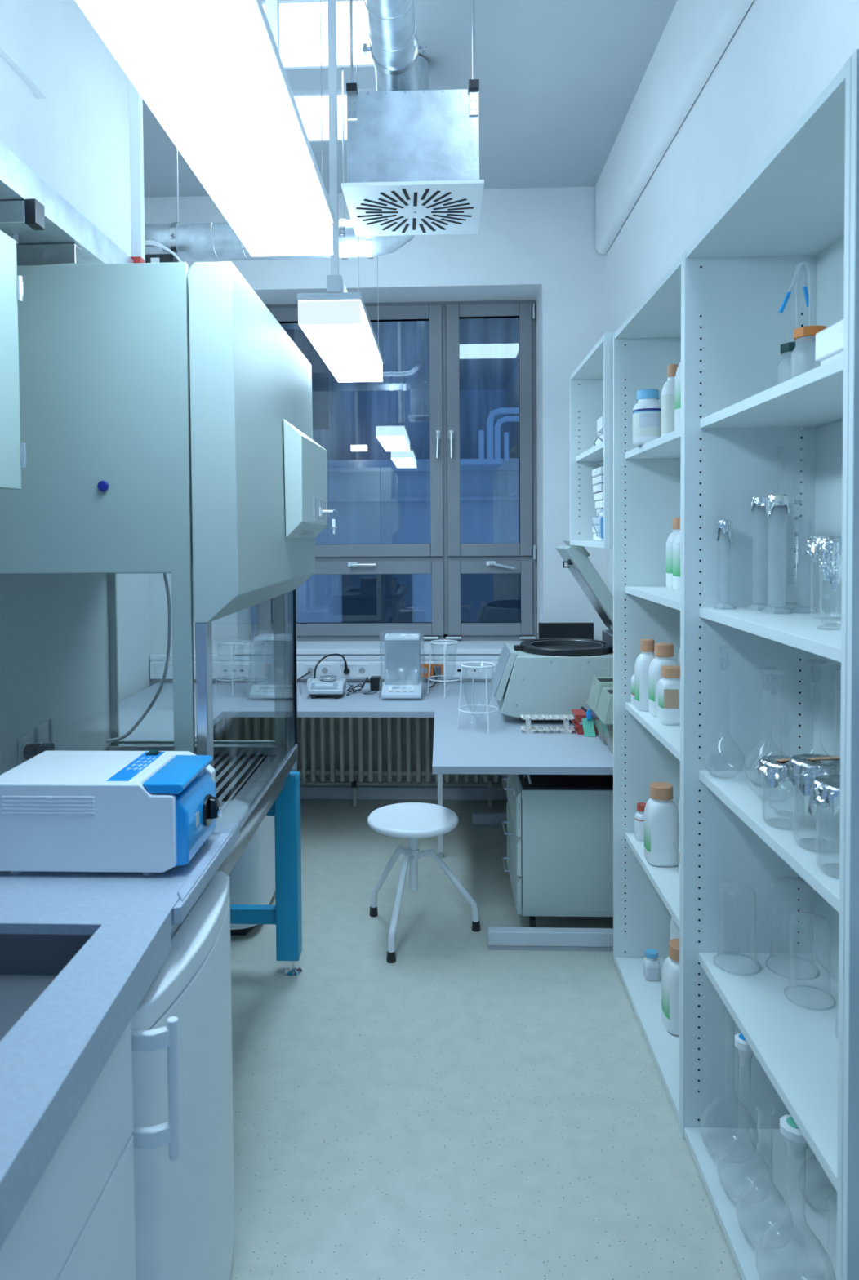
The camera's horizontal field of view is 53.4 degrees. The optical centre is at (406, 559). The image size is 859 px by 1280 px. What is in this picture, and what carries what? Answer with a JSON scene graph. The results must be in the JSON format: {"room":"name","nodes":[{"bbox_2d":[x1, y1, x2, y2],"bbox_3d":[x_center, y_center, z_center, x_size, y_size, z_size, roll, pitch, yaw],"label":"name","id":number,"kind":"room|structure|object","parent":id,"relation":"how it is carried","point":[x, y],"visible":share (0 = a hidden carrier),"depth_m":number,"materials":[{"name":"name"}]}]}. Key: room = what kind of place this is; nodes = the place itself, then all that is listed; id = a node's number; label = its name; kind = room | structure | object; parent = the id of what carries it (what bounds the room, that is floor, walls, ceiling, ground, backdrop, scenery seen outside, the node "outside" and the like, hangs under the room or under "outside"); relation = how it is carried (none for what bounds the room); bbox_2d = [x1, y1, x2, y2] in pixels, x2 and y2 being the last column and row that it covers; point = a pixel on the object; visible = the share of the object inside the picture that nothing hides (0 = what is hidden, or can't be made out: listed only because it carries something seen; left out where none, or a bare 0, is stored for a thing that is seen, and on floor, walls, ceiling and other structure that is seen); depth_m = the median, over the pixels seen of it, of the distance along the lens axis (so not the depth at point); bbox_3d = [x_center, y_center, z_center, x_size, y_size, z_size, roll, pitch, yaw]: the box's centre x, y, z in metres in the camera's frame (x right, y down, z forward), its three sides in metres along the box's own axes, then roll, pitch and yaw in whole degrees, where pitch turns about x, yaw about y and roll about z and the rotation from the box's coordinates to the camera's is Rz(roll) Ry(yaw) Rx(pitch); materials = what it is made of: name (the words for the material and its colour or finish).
{"room":"laboratory","nodes":[
{"label":"laboratory","id":0,"kind":"room"},
{"bbox_2d":[116,573,151,702],"bbox_3d":[-1.949,-0.300,2.501,0.100,4.080,7.650,0,2,2],"label":"wall","id":1,"kind":"structure","parent":0,"point":[132,588],"depth_m":5.53,"materials":[{"name":"paint"}]},
{"bbox_2d":[32,0,131,693],"bbox_3d":[-1.657,-0.269,1.398,0.575,4.080,5.270,0,2,2],"label":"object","id":2,"kind":"structure","parent":1,"relation":"attached to","point":[81,131],"depth_m":3.43,"materials":[{"name":"paint"}]},
{"bbox_2d":[0,230,26,489],"bbox_3d":[-1.115,-0.421,1.444,0.457,0.559,1.017,0,2,2],"label":"upper cabinet","id":3,"kind":"object","parent":2,"relation":"attached to","point":[13,453],"visible":1,"depth_m":1.89,"materials":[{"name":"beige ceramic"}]},
{"bbox_2d":[144,186,605,786],"bbox_3d":[-0.206,-0.417,6.004,3.090,4.080,0.500,0,2,2],"label":"wall","id":4,"kind":"structure","parent":0,"point":[539,244],"depth_m":5.70,"materials":[{"name":"paint"}]},
{"bbox_2d":[149,653,500,679],"bbox_3d":[-0.210,0.722,5.760,3.070,0.166,0.045,0,2,2],"label":"cable trunking","id":5,"kind":"object","parent":4,"relation":"attached to","point":[376,663],"visible":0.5,"depth_m":5.75,"materials":[{"name":"white plastic"}]},
{"bbox_2d":[232,299,536,654],"bbox_3d":[-0.099,-0.603,5.939,2.152,2.465,0.510,0,2,2],"label":"window","id":6,"kind":"structure","parent":4,"relation":"in","point":[445,557],"depth_m":6.09,"materials":[{"name":"grey metal"}]},
{"bbox_2d":[300,786,507,799],"bbox_3d":[-0.202,1.588,5.805,3.090,0.085,0.018,0,2,2],"label":"baseboard","id":7,"kind":"structure","parent":4,"relation":"attached to","point":[306,792],"depth_m":5.79,"materials":[{"name":"white ceramic"}]},
{"bbox_2d":[142,0,676,197],"bbox_3d":[-0.371,-2.399,2.372,3.290,0.100,7.650,0,2,2],"label":"ceiling","id":8,"kind":"structure","parent":0,"point":[560,80],"depth_m":4.30,"materials":[{"name":"paint"}]},
{"bbox_2d":[0,0,48,171],"bbox_3d":[-1.348,-1.629,1.619,0.040,1.380,2.820,0,2,2],"label":"wall","id":9,"kind":"structure","parent":8,"relation":"attached to","point":[23,23],"depth_m":2.86,"materials":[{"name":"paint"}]},
{"bbox_2d":[128,76,145,262],"bbox_3d":[-0.853,-1.564,2.683,0.034,1.580,0.032,0,2,2],"label":"post","id":10,"kind":"object","parent":8,"relation":"hanging from","point":[135,100],"visible":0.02,"depth_m":2.68,"materials":[{"name":"white metal"}]},
{"bbox_2d":[75,0,333,256],"bbox_3d":[-0.383,-1.619,1.904,0.258,1.430,1.372,0,2,2],"label":"pendant lamp","id":11,"kind":"object","parent":8,"relation":"hanging from","point":[212,73],"visible":1,"depth_m":1.73,"materials":[{"name":"grey plastic"}]},
{"bbox_2d":[235,0,332,248],"bbox_3d":[-0.378,-0.956,1.928,0.248,0.078,1.352,0,2,2],"label":"diffuser","id":12,"kind":"object","parent":11,"relation":"attached to","point":[281,201],"depth_m":1.97,"materials":[{"name":"white plastic"}]},
{"bbox_2d":[144,55,428,262],"bbox_3d":[-0.855,-1.877,4.147,1.928,1.040,0.319,0,2,2],"label":"duct","id":13,"kind":"object","parent":8,"relation":"hanging from","point":[175,242],"visible":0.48,"depth_m":4.12,"materials":[{"name":"silver metal"}]},
{"bbox_2d":[292,89,328,142],"bbox_3d":[-0.481,-2.405,4.630,0.183,0.020,0.569,0,2,2],"label":"recessed light","id":14,"kind":"object","parent":8,"relation":"in","point":[308,104],"depth_m":4.59,"materials":[{"name":"white plastic"}]},
{"bbox_2d":[293,95,346,138],"bbox_3d":[-0.421,-2.408,4.646,0.600,0.008,0.490,0,2,2],"label":"diffuser","id":15,"kind":"object","parent":14,"relation":"attached to","point":[308,106],"depth_m":4.62,"materials":[{"name":"white plastic"}]},
{"bbox_2d":[261,0,373,69],"bbox_3d":[-0.453,-2.383,3.878,0.640,0.020,0.530,0,2,2],"label":"recessed light","id":16,"kind":"object","parent":8,"relation":"in","point":[299,20],"visible":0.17,"depth_m":3.87,"materials":[{"name":"white plastic"}]},
{"bbox_2d":[297,0,383,382],"bbox_3d":[-0.292,-1.685,4.082,0.258,1.430,1.350,0,2,2],"label":"pendant lamp","id":17,"kind":"object","parent":8,"relation":"hanging from","point":[336,322],"visible":0.96,"depth_m":3.45,"materials":[{"name":"grey plastic"}]},
{"bbox_2d":[298,322,382,382],"bbox_3d":[-0.286,-0.976,4.116,0.250,0.012,1.312,0,2,2],"label":"diffuser","id":18,"kind":"object","parent":17,"relation":"attached to","point":[346,349],"depth_m":3.94,"materials":[{"name":"white plastic"}]},
{"bbox_2d":[360,303,382,379],"bbox_3d":[-0.286,-1.022,4.115,0.248,0.078,1.312,0,2,2],"label":"diffuser","id":19,"kind":"object","parent":17,"relation":"attached to","point":[371,358],"depth_m":4.14,"materials":[{"name":"white plastic"}]},
{"bbox_2d":[337,88,346,141],"bbox_3d":[-0.351,-2.406,4.624,0.107,0.020,0.567,0,2,2],"label":"recessed light","id":20,"kind":"object","parent":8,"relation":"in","point":[339,91],"depth_m":4.61,"materials":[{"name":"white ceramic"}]},
{"bbox_2d":[341,0,484,236],"bbox_3d":[0.026,-1.839,3.196,0.497,1.074,0.505,0,2,2],"label":"ceiling vent","id":21,"kind":"object","parent":8,"relation":"in","point":[413,156],"visible":1,"depth_m":2.98,"materials":[{"name":"silver metal"}]},
{"bbox_2d":[361,0,426,91],"bbox_3d":[-0.094,-1.693,1.719,0.224,0.239,3.128,0,2,2],"label":"duct","id":22,"kind":"object","parent":21,"relation":"on","point":[394,47],"visible":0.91,"depth_m":2.82,"materials":[{"name":"silver metal"}]},
{"bbox_2d":[229,799,742,1279],"bbox_3d":[-0.340,1.779,2.496,3.290,0.100,7.650,0,2,2],"label":"floor","id":23,"kind":"structure","parent":0,"point":[455,1108],"depth_m":2.74,"materials":[{"name":"plastic"}]},
{"bbox_2d":[0,1019,135,1279],"bbox_3d":[-0.925,1.285,0.951,0.855,0.988,1.145,0,2,2],"label":"base cabinet","id":24,"kind":"object","parent":23,"relation":"on","point":[77,1222],"visible":0.69,"depth_m":1.31,"materials":[{"name":"white laminate"}]},
{"bbox_2d":[0,822,239,1248],"bbox_3d":[-0.887,0.751,1.274,0.931,0.113,1.825,0,2,2],"label":"countertop","id":25,"kind":"structure","parent":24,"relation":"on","point":[81,952],"depth_m":1.48,"materials":[{"name":"grey laminate"}]},
{"bbox_2d":[0,933,93,1040],"bbox_3d":[-0.895,0.767,1.153,0.629,0.088,0.962,0,2,2],"label":"basin","id":26,"kind":"object","parent":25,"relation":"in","point":[29,962],"depth_m":1.61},
{"bbox_2d":[0,749,222,875],"bbox_3d":[-0.664,0.571,1.964,0.472,0.211,0.287,0,2,2],"label":"laboratory centrifuge","id":27,"kind":"object","parent":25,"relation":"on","point":[151,811],"visible":1,"depth_m":1.83,"materials":[{"name":"white plastic"}]},
{"bbox_2d":[131,871,234,1279],"bbox_3d":[-0.729,1.235,1.853,0.673,1.033,0.657,0,2,2],"label":"fridge","id":28,"kind":"object","parent":23,"relation":"on","point":[183,1132],"visible":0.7,"depth_m":1.70,"materials":[{"name":"white metal"}]},
{"bbox_2d":[227,815,275,935],"bbox_3d":[-0.938,1.327,4.059,0.570,0.720,0.550,0,2,2],"label":"trash can","id":29,"kind":"object","parent":23,"relation":"on","point":[252,877],"visible":0.2,"depth_m":3.83,"materials":[{"name":"white plastic"}]},
{"bbox_2d":[223,771,302,976],"bbox_3d":[-0.844,1.281,2.932,0.772,0.878,1.270,0,2,2],"label":"stand","id":30,"kind":"object","parent":23,"relation":"on","point":[285,804],"visible":0.27,"depth_m":3.47,"materials":[{"name":"blue paint"}]},
{"bbox_2d":[0,262,338,872],"bbox_3d":[-0.768,0.057,2.836,0.998,1.650,1.320,0,2,2],"label":"tall cabinet","id":31,"kind":"object","parent":30,"relation":"on","point":[166,412],"visible":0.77,"depth_m":2.19,"materials":[{"name":"grey metal"}]},
{"bbox_2d":[17,733,54,764],"bbox_3d":[-1.198,0.639,2.773,0.094,0.134,0.076,0,2,2],"label":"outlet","id":32,"kind":"object","parent":31,"relation":"attached to","point":[27,750],"depth_m":2.75,"materials":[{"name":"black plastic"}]},
{"bbox_2d":[35,722,48,744],"bbox_3d":[-1.234,0.614,2.894,0.012,0.110,0.076,0,2,2],"label":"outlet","id":33,"kind":"object","parent":31,"relation":"attached to","point":[42,733],"depth_m":2.88,"materials":[{"name":"white plastic"}]},
{"bbox_2d":[48,714,62,748],"bbox_3d":[-1.230,0.606,2.993,0.012,0.110,0.076,0,2,2],"label":"outlet","id":34,"kind":"object","parent":31,"relation":"attached to","point":[55,720],"depth_m":2.98,"materials":[{"name":"white plastic"}]},
{"bbox_2d":[0,142,133,266],"bbox_3d":[-1.118,-0.804,1.134,0.482,0.164,3.020,0,2,2],"label":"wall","id":35,"kind":"structure","parent":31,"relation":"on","point":[46,229],"depth_m":2.16,"materials":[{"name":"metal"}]},
{"bbox_2d":[213,755,275,823],"bbox_3d":[-0.876,0.825,2.865,0.740,0.035,1.260,0,2,2],"label":"grille","id":36,"kind":"object","parent":31,"relation":"on","point":[236,775],"depth_m":3.14,"materials":[{"name":"silver metal"}]},
{"bbox_2d":[188,262,315,622],"bbox_3d":[-0.462,-0.313,2.816,0.118,0.911,1.312,0,2,2],"label":"hood","id":37,"kind":"object","parent":31,"relation":"attached to","point":[250,380],"depth_m":2.21,"materials":[{"name":"white metal"}]},
{"bbox_2d":[213,717,506,807],"bbox_3d":[-0.305,1.264,5.677,2.300,0.741,0.150,0,2,2],"label":"radiator","id":38,"kind":"object","parent":23,"relation":"on","point":[390,747],"visible":0.41,"depth_m":5.64,"materials":[{"name":"grey metal"}]},
{"bbox_2d":[119,681,613,951],"bbox_3d":[-0.226,1.261,4.751,3.035,0.800,2.095,0,2,2],"label":"lab bench","id":39,"kind":"object","parent":23,"relation":"on","point":[506,749],"visible":0.51,"depth_m":4.43,"materials":[{"name":"white laminate"}]},
{"bbox_2d":[213,640,248,696],"bbox_3d":[-1.106,0.683,5.404,0.208,0.330,0.208,1,2,30],"label":"wire stand","id":40,"kind":"object","parent":39,"relation":"on","point":[233,641],"visible":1,"depth_m":5.40,"materials":[{"name":"white metal"}]},
{"bbox_2d":[248,633,274,698],"bbox_3d":[-0.834,0.646,5.302,0.273,0.404,0.342,0,2,2],"label":"scale","id":41,"kind":"object","parent":39,"relation":"on","point":[264,688],"visible":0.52,"depth_m":5.42,"materials":[{"name":"white plastic"}]},
{"bbox_2d":[307,675,346,698],"bbox_3d":[-0.492,0.788,5.301,0.213,0.117,0.221,0,2,2],"label":"scale","id":42,"kind":"object","parent":39,"relation":"on","point":[326,685],"visible":1,"depth_m":5.22,"materials":[{"name":"grey plastic"}]},
{"bbox_2d":[346,675,382,695],"bbox_3d":[-0.272,0.796,5.411,0.216,0.092,0.243,0,2,2],"label":"power adapter","id":43,"kind":"object","parent":39,"relation":"on","point":[375,682],"visible":0.99,"depth_m":5.46,"materials":[{"name":"black plastic"}]},
{"bbox_2d":[119,681,613,767],"bbox_3d":[-0.229,0.862,4.739,3.035,0.001,2.095,0,2,2],"label":"countertop","id":44,"kind":"structure","parent":39,"relation":"on","point":[505,744],"depth_m":4.55,"materials":[{"name":"white laminate"}]},
{"bbox_2d":[381,633,422,698],"bbox_3d":[-0.029,0.641,5.267,0.281,0.404,0.341,0,2,2],"label":"scale","id":45,"kind":"object","parent":39,"relation":"on","point":[402,651],"visible":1,"depth_m":5.38,"materials":[{"name":"white plastic"}]},
{"bbox_2d":[426,640,460,697],"bbox_3d":[0.235,0.675,5.330,0.212,0.330,0.212,1,2,34],"label":"wire stand","id":46,"kind":"object","parent":39,"relation":"on","point":[446,641],"visible":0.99,"depth_m":5.35,"materials":[{"name":"white metal"}]},
{"bbox_2d":[456,662,498,733],"bbox_3d":[0.366,0.702,4.390,0.208,0.330,0.208,0,2,22],"label":"wire stand","id":47,"kind":"object","parent":39,"relation":"on","point":[462,665],"visible":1,"depth_m":4.37,"materials":[{"name":"white metal"}]},
{"bbox_2d":[520,715,574,733],"bbox_3d":[0.707,0.829,4.305,0.262,0.076,0.083,0,2,2],"label":"tube rack","id":48,"kind":"object","parent":39,"relation":"on","point":[566,728],"visible":1,"depth_m":4.28,"materials":[{"name":"beige plastic"}]},
{"bbox_2d":[489,538,613,722],"bbox_3d":[0.840,0.371,4.689,0.746,0.968,0.527,0,2,2],"label":"centrifuge","id":49,"kind":"object","parent":39,"relation":"on","point":[540,676],"visible":0.84,"depth_m":4.45,"materials":[{"name":"grey plastic"}]},
{"bbox_2d":[529,640,603,648],"bbox_3d":[0.875,0.481,4.689,0.400,0.031,0.400,0,2,2],"label":"bowl","id":50,"kind":"object","parent":49,"relation":"on","point":[534,644],"depth_m":4.83,"materials":[{"name":"silver metal"}]},
{"bbox_2d":[537,622,593,639],"bbox_3d":[1.032,0.620,5.560,0.360,0.415,0.045,0,2,2],"label":"board","id":51,"kind":"object","parent":39,"relation":"on","point":[545,630],"visible":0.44,"depth_m":5.54,"materials":[{"name":"plastic"}]},
{"bbox_2d":[571,709,599,734],"bbox_3d":[0.912,0.817,4.301,0.147,0.098,0.142,0,2,2],"label":"rack","id":52,"kind":"object","parent":39,"relation":"on","point":[579,714],"visible":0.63,"depth_m":4.24,"materials":[{"name":"plastic"}]},
{"bbox_2d":[580,706,595,736],"bbox_3d":[0.891,0.797,4.200,0.071,0.145,0.037,0,2,10],"label":"spray bottle","id":53,"kind":"object","parent":39,"relation":"on","point":[588,722],"visible":1,"depth_m":4.20,"materials":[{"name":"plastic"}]},
{"bbox_2d":[586,676,613,745],"bbox_3d":[1.030,0.720,4.082,0.308,0.304,0.207,0,2,2],"label":"clear box","id":54,"kind":"object","parent":39,"relation":"on","point":[598,683],"visible":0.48,"depth_m":4.04,"materials":[{"name":"plastic"}]},
{"bbox_2d":[595,720,613,745],"bbox_3d":[1.031,0.827,4.085,0.224,0.081,0.171,0,2,2],"label":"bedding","id":55,"kind":"object","parent":54,"relation":"on","point":[602,727],"depth_m":4.04,"materials":[{"name":"plastic"}]},
{"bbox_2d":[595,687,613,752],"bbox_3d":[1.025,0.733,3.867,0.308,0.289,0.217,0,2,2],"label":"clear box","id":56,"kind":"object","parent":39,"relation":"on","point":[604,713],"visible":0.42,"depth_m":3.84,"materials":[{"name":"plastic"}]},
{"bbox_2d":[367,802,479,963],"bbox_3d":[0.071,1.417,3.805,0.517,0.540,0.471,0,2,2],"label":"stool","id":57,"kind":"object","parent":23,"relation":"on","point":[412,821],"visible":1,"depth_m":3.81,"materials":[{"name":"white plastic"}]},
{"bbox_2d":[501,774,613,927],"bbox_3d":[0.787,1.317,4.112,0.649,0.710,0.606,0,2,2],"label":"drawer pedestal","id":58,"kind":"object","parent":23,"relation":"on","point":[559,858],"visible":0.73,"depth_m":3.82,"materials":[{"name":"grey metal"}]},
{"bbox_2d":[613,252,683,1133],"bbox_3d":[1.020,0.398,3.011,0.380,2.610,1.014,0,2,2],"label":"shelf unit","id":59,"kind":"object","parent":23,"relation":"on","point":[647,477],"visible":0.28,"depth_m":3.48,"materials":[{"name":"white laminate"}]},
{"bbox_2d":[634,802,645,841],"bbox_3d":[0.946,1.054,3.432,0.060,0.145,0.060,0,2,2],"label":"bottle","id":60,"kind":"object","parent":59,"relation":"on","point":[639,815],"visible":0.63,"depth_m":3.41,"materials":[{"name":"white plastic"}]},
{"bbox_2d":[634,639,655,711],"bbox_3d":[0.944,0.452,3.354,0.090,0.275,0.090,0,2,2],"label":"bottle","id":61,"kind":"object","parent":59,"relation":"on","point":[642,662],"visible":0.77,"depth_m":3.32,"materials":[{"name":"white plastic"}]},
{"bbox_2d":[632,388,661,446],"bbox_3d":[0.903,-0.530,3.200,0.109,0.205,0.109,0,2,2],"label":"bottle","id":62,"kind":"object","parent":59,"relation":"on","point":[646,412],"visible":0.87,"depth_m":3.15,"materials":[{"name":"white plastic"}]},
{"bbox_2d":[643,948,660,980],"bbox_3d":[0.967,1.601,3.377,0.058,0.105,0.058,0,2,2],"label":"bottle","id":63,"kind":"object","parent":59,"relation":"on","point":[651,967],"visible":1,"depth_m":3.35,"materials":[{"name":"white plastic"}]},
{"bbox_2d":[644,782,679,866],"bbox_3d":[0.953,0.988,3.199,0.118,0.290,0.118,0,2,2],"label":"bottle","id":64,"kind":"object","parent":59,"relation":"on","point":[661,819],"visible":1,"depth_m":3.15,"materials":[{"name":"white plastic"}]},
{"bbox_2d":[648,642,677,716],"bbox_3d":[0.978,0.456,3.249,0.104,0.272,0.104,0,2,2],"label":"bottle","id":65,"kind":"object","parent":59,"relation":"on","point":[663,651],"visible":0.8,"depth_m":3.22,"materials":[{"name":"white plastic"}]},
{"bbox_2d":[657,665,679,724],"bbox_3d":[0.966,0.494,3.113,0.092,0.205,0.092,0,2,2],"label":"bottle","id":66,"kind":"object","parent":59,"relation":"on","point":[668,687],"visible":0.73,"depth_m":3.07,"materials":[{"name":"white plastic"}]},
{"bbox_2d":[660,364,678,435],"bbox_3d":[0.958,-0.561,3.077,0.076,0.275,0.076,0,2,2],"label":"bottle","id":67,"kind":"object","parent":59,"relation":"on","point":[667,398],"visible":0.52,"depth_m":3.05,"materials":[{"name":"white plastic"}]},
{"bbox_2d":[661,938,679,1035],"bbox_3d":[0.975,1.513,3.034,0.126,0.300,0.126,0,2,2],"label":"bottle","id":68,"kind":"object","parent":59,"relation":"on","point":[670,968],"visible":0.45,"depth_m":2.99,"materials":[{"name":"white plastic"}]},
{"bbox_2d":[666,517,679,589],"bbox_3d":[1.055,-0.024,3.320,0.084,0.275,0.084,0,2,2],"label":"bottle","id":69,"kind":"object","parent":59,"relation":"on","point":[672,535],"visible":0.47,"depth_m":3.30,"materials":[{"name":"white plastic"}]},
{"bbox_2d":[672,518,679,591],"bbox_3d":[1.045,-0.019,3.205,0.084,0.272,0.084,0,2,2],"label":"bottle","id":70,"kind":"object","parent":59,"relation":"on","point":[676,544],"visible":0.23,"depth_m":3.18,"materials":[{"name":"white plastic"}]},
{"bbox_2d":[674,361,680,430],"bbox_3d":[0.973,-0.580,2.931,0.100,0.320,0.100,0,2,2],"label":"bottle","id":71,"kind":"object","parent":59,"relation":"on","point":[677,376],"visible":0.11,"depth_m":2.92,"materials":[{"name":"white plastic"}]},
{"bbox_2d":[680,55,851,1279],"bbox_3d":[0.977,0.429,1.995,0.380,2.610,1.017,0,2,2],"label":"shelf unit","id":72,"kind":"object","parent":23,"relation":"on","point":[793,208],"visible":0.92,"depth_m":2.44,"materials":[{"name":"white laminate"}]},
{"bbox_2d":[713,520,735,609],"bbox_3d":[0.906,0.014,2.436,0.063,0.253,0.054,0,2,2],"label":"cylinder","id":73,"kind":"object","parent":72,"relation":"on","point":[724,527],"visible":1,"depth_m":2.42,"materials":[{"name":"glass"}]},
{"bbox_2d":[717,1033,771,1203],"bbox_3d":[0.895,1.473,2.265,0.134,0.424,0.134,0,2,2],"label":"flask","id":74,"kind":"object","parent":72,"relation":"on","point":[744,1051],"visible":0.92,"depth_m":2.25,"materials":[{"name":"clear glass"}]},
{"bbox_2d":[746,496,768,610],"bbox_3d":[0.990,-0.018,2.391,0.078,0.318,0.068,0,2,2],"label":"cylinder","id":75,"kind":"object","parent":72,"relation":"on","point":[760,519],"visible":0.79,"depth_m":2.38,"materials":[{"name":"glass"}]},
{"bbox_2d":[736,1102,793,1248],"bbox_3d":[0.889,1.523,2.123,0.132,0.334,0.132,0,2,2],"label":"flask","id":76,"kind":"object","parent":72,"relation":"on","point":[788,1242],"visible":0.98,"depth_m":2.12,"materials":[{"name":"clear glass"}]},
{"bbox_2d":[747,669,798,802],"bbox_3d":[0.953,0.456,2.217,0.124,0.333,0.124,0,2,2],"label":"flask","id":77,"kind":"object","parent":72,"relation":"on","point":[775,800],"visible":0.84,"depth_m":2.21,"materials":[{"name":"clear glass"}]},
{"bbox_2d":[760,494,791,613],"bbox_3d":[0.994,-0.015,2.296,0.082,0.318,0.071,0,2,2],"label":"cylinder","id":78,"kind":"object","parent":72,"relation":"on","point":[776,507],"visible":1,"depth_m":2.28,"materials":[{"name":"glass"}]},
{"bbox_2d":[755,755,804,827],"bbox_3d":[0.893,0.550,2.028,0.119,0.154,0.120,0,2,2],"label":"beaker","id":79,"kind":"object","parent":72,"relation":"on","point":[774,772],"depth_m":2.00,"materials":[{"name":"glass"}]},
{"bbox_2d":[776,445,804,610],"bbox_3d":[1.080,-0.089,2.405,0.102,0.458,0.088,0,2,2],"label":"cylinder","id":80,"kind":"object","parent":72,"relation":"on","point":[789,608],"visible":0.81,"depth_m":2.38,"materials":[{"name":"clear glass"}]},
{"bbox_2d":[764,875,819,980],"bbox_3d":[1.089,1.032,2.414,0.140,0.244,0.140,0,2,2],"label":"jar","id":81,"kind":"object","parent":72,"relation":"on","point":[787,877],"visible":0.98,"depth_m":2.43,"materials":[{"name":"clear glass"}]},
{"bbox_2d":[777,262,808,384],"bbox_3d":[1.038,-0.597,2.287,0.082,0.391,0.082,0,2,2],"label":"wash bottle","id":82,"kind":"object","parent":72,"relation":"on","point":[786,349],"visible":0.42,"depth_m":2.28,"materials":[{"name":"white plastic"}]},
{"bbox_2d":[777,351,792,384],"bbox_3d":[1.039,-0.480,2.290,0.082,0.158,0.082,0,2,2],"label":"bottle","id":83,"kind":"object","parent":82,"relation":"attached to","point":[784,366],"depth_m":2.27,"materials":[{"name":"white plastic"}]},
{"bbox_2d":[755,1115,835,1279],"bbox_3d":[0.889,1.489,1.955,0.168,0.412,0.168,0,2,2],"label":"flask","id":84,"kind":"object","parent":72,"relation":"on","point":[795,1143],"visible":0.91,"depth_m":1.94,"materials":[{"name":"clear glass"}]},
{"bbox_2d":[777,262,826,378],"bbox_3d":[1.002,-0.571,2.150,0.111,0.348,0.088,1,2,34],"label":"wash bottle","id":85,"kind":"object","parent":72,"relation":"on","point":[803,355],"visible":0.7,"depth_m":2.13,"materials":[{"name":"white plastic"}]},
{"bbox_2d":[791,335,820,378],"bbox_3d":[1.013,-0.479,2.146,0.088,0.164,0.088,0,2,2],"label":"bottle","id":86,"kind":"object","parent":85,"relation":"attached to","point":[803,355],"depth_m":2.12,"materials":[{"name":"white plastic"}]},
{"bbox_2d":[792,517,817,613],"bbox_3d":[1.072,0.016,2.299,0.066,0.255,0.058,0,2,2],"label":"cylinder","id":87,"kind":"object","parent":72,"relation":"on","point":[805,525],"visible":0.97,"depth_m":2.29,"materials":[{"name":"clear glass"}]},
{"bbox_2d":[784,911,835,1008],"bbox_3d":[1.064,1.052,2.258,0.124,0.214,0.124,0,2,2],"label":"jar","id":88,"kind":"object","parent":72,"relation":"on","point":[811,913],"visible":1,"depth_m":2.27,"materials":[{"name":"clear glass"}]},
{"bbox_2d":[785,753,839,851],"bbox_3d":[0.910,0.535,1.886,0.134,0.192,0.136,0,2,2],"label":"beaker","id":89,"kind":"object","parent":72,"relation":"on","point":[801,771],"depth_m":1.86,"materials":[{"name":"glass"}]},
{"bbox_2d":[804,535,841,619],"bbox_3d":[1.056,0.043,2.135,0.112,0.206,0.109,0,2,2],"label":"beaker","id":90,"kind":"object","parent":72,"relation":"on","point":[811,543],"visible":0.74,"depth_m":2.12,"materials":[{"name":"glass"}]},
{"bbox_2d":[807,774,839,871],"bbox_3d":[0.889,0.543,1.739,0.132,0.186,0.132,0,2,2],"label":"beaker","id":91,"kind":"object","parent":72,"relation":"on","point":[824,792],"visible":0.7,"depth_m":1.73,"materials":[{"name":"glass"}]},
{"bbox_2d":[816,540,841,625],"bbox_3d":[1.001,0.053,1.998,0.078,0.196,0.076,0,2,2],"label":"beaker","id":92,"kind":"object","parent":72,"relation":"on","point":[828,553],"visible":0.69,"depth_m":1.97,"materials":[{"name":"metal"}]},
{"bbox_2d":[815,319,843,365],"bbox_3d":[0.995,-0.431,1.662,0.258,0.096,0.324,0,2,2],"label":"carton","id":93,"kind":"object","parent":72,"relation":"on","point":[828,341],"visible":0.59,"depth_m":1.76,"materials":[{"name":"cardboard"}]},
{"bbox_2d":[841,48,858,1279],"bbox_3d":[0.935,0.459,0.981,0.380,2.610,1.010,0,2,2],"label":"shelf unit","id":94,"kind":"object","parent":23,"relation":"on","point":[850,1238],"visible":1,"depth_m":1.48,"materials":[{"name":"white laminate"}]},
{"bbox_2d":[605,0,858,629],"bbox_3d":[1.238,-0.320,2.367,0.100,4.080,7.650,0,2,2],"label":"wall","id":95,"kind":"structure","parent":0,"point":[782,55],"depth_m":3.21,"materials":[{"name":"paint"}]},
{"bbox_2d":[569,332,614,548],"bbox_3d":[1.041,-0.504,3.987,0.417,0.885,0.960,0,2,2],"label":"shelf unit","id":96,"kind":"object","parent":95,"relation":"attached to","point":[591,384],"visible":0.36,"depth_m":4.44,"materials":[{"name":"white laminate"}]},
{"bbox_2d":[591,466,603,541],"bbox_3d":[1.005,-0.270,4.191,0.200,0.356,0.230,0,2,2],"label":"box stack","id":97,"kind":"object","parent":96,"relation":"on","point":[597,473],"visible":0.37,"depth_m":4.18,"materials":[{"name":"cardboard"}]},
{"bbox_2d":[595,0,753,254],"bbox_3d":[1.131,-2.127,2.107,0.070,0.450,7.030,0,2,2],"label":"trim","id":98,"kind":"structure","parent":95,"relation":"attached to","point":[696,33],"depth_m":3.94,"materials":[{"name":"paint"}]},
{"label":"outside","id":99,"kind":"structure","parent":0,"visible":0},
{"bbox_3d":[0.590,4.449,13.426,18.000,0.100,13.400,0,2,2],"label":"ground","id":100,"kind":"structure","parent":99,"visible":0},
{"bbox_2d":[253,317,519,637],"bbox_3d":[0.455,-1.282,11.057,18.000,11.500,1.200,0,2,2],"label":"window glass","id":101,"kind":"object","parent":100,"relation":"on","point":[375,436],"visible":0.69,"depth_m":11.05,"materials":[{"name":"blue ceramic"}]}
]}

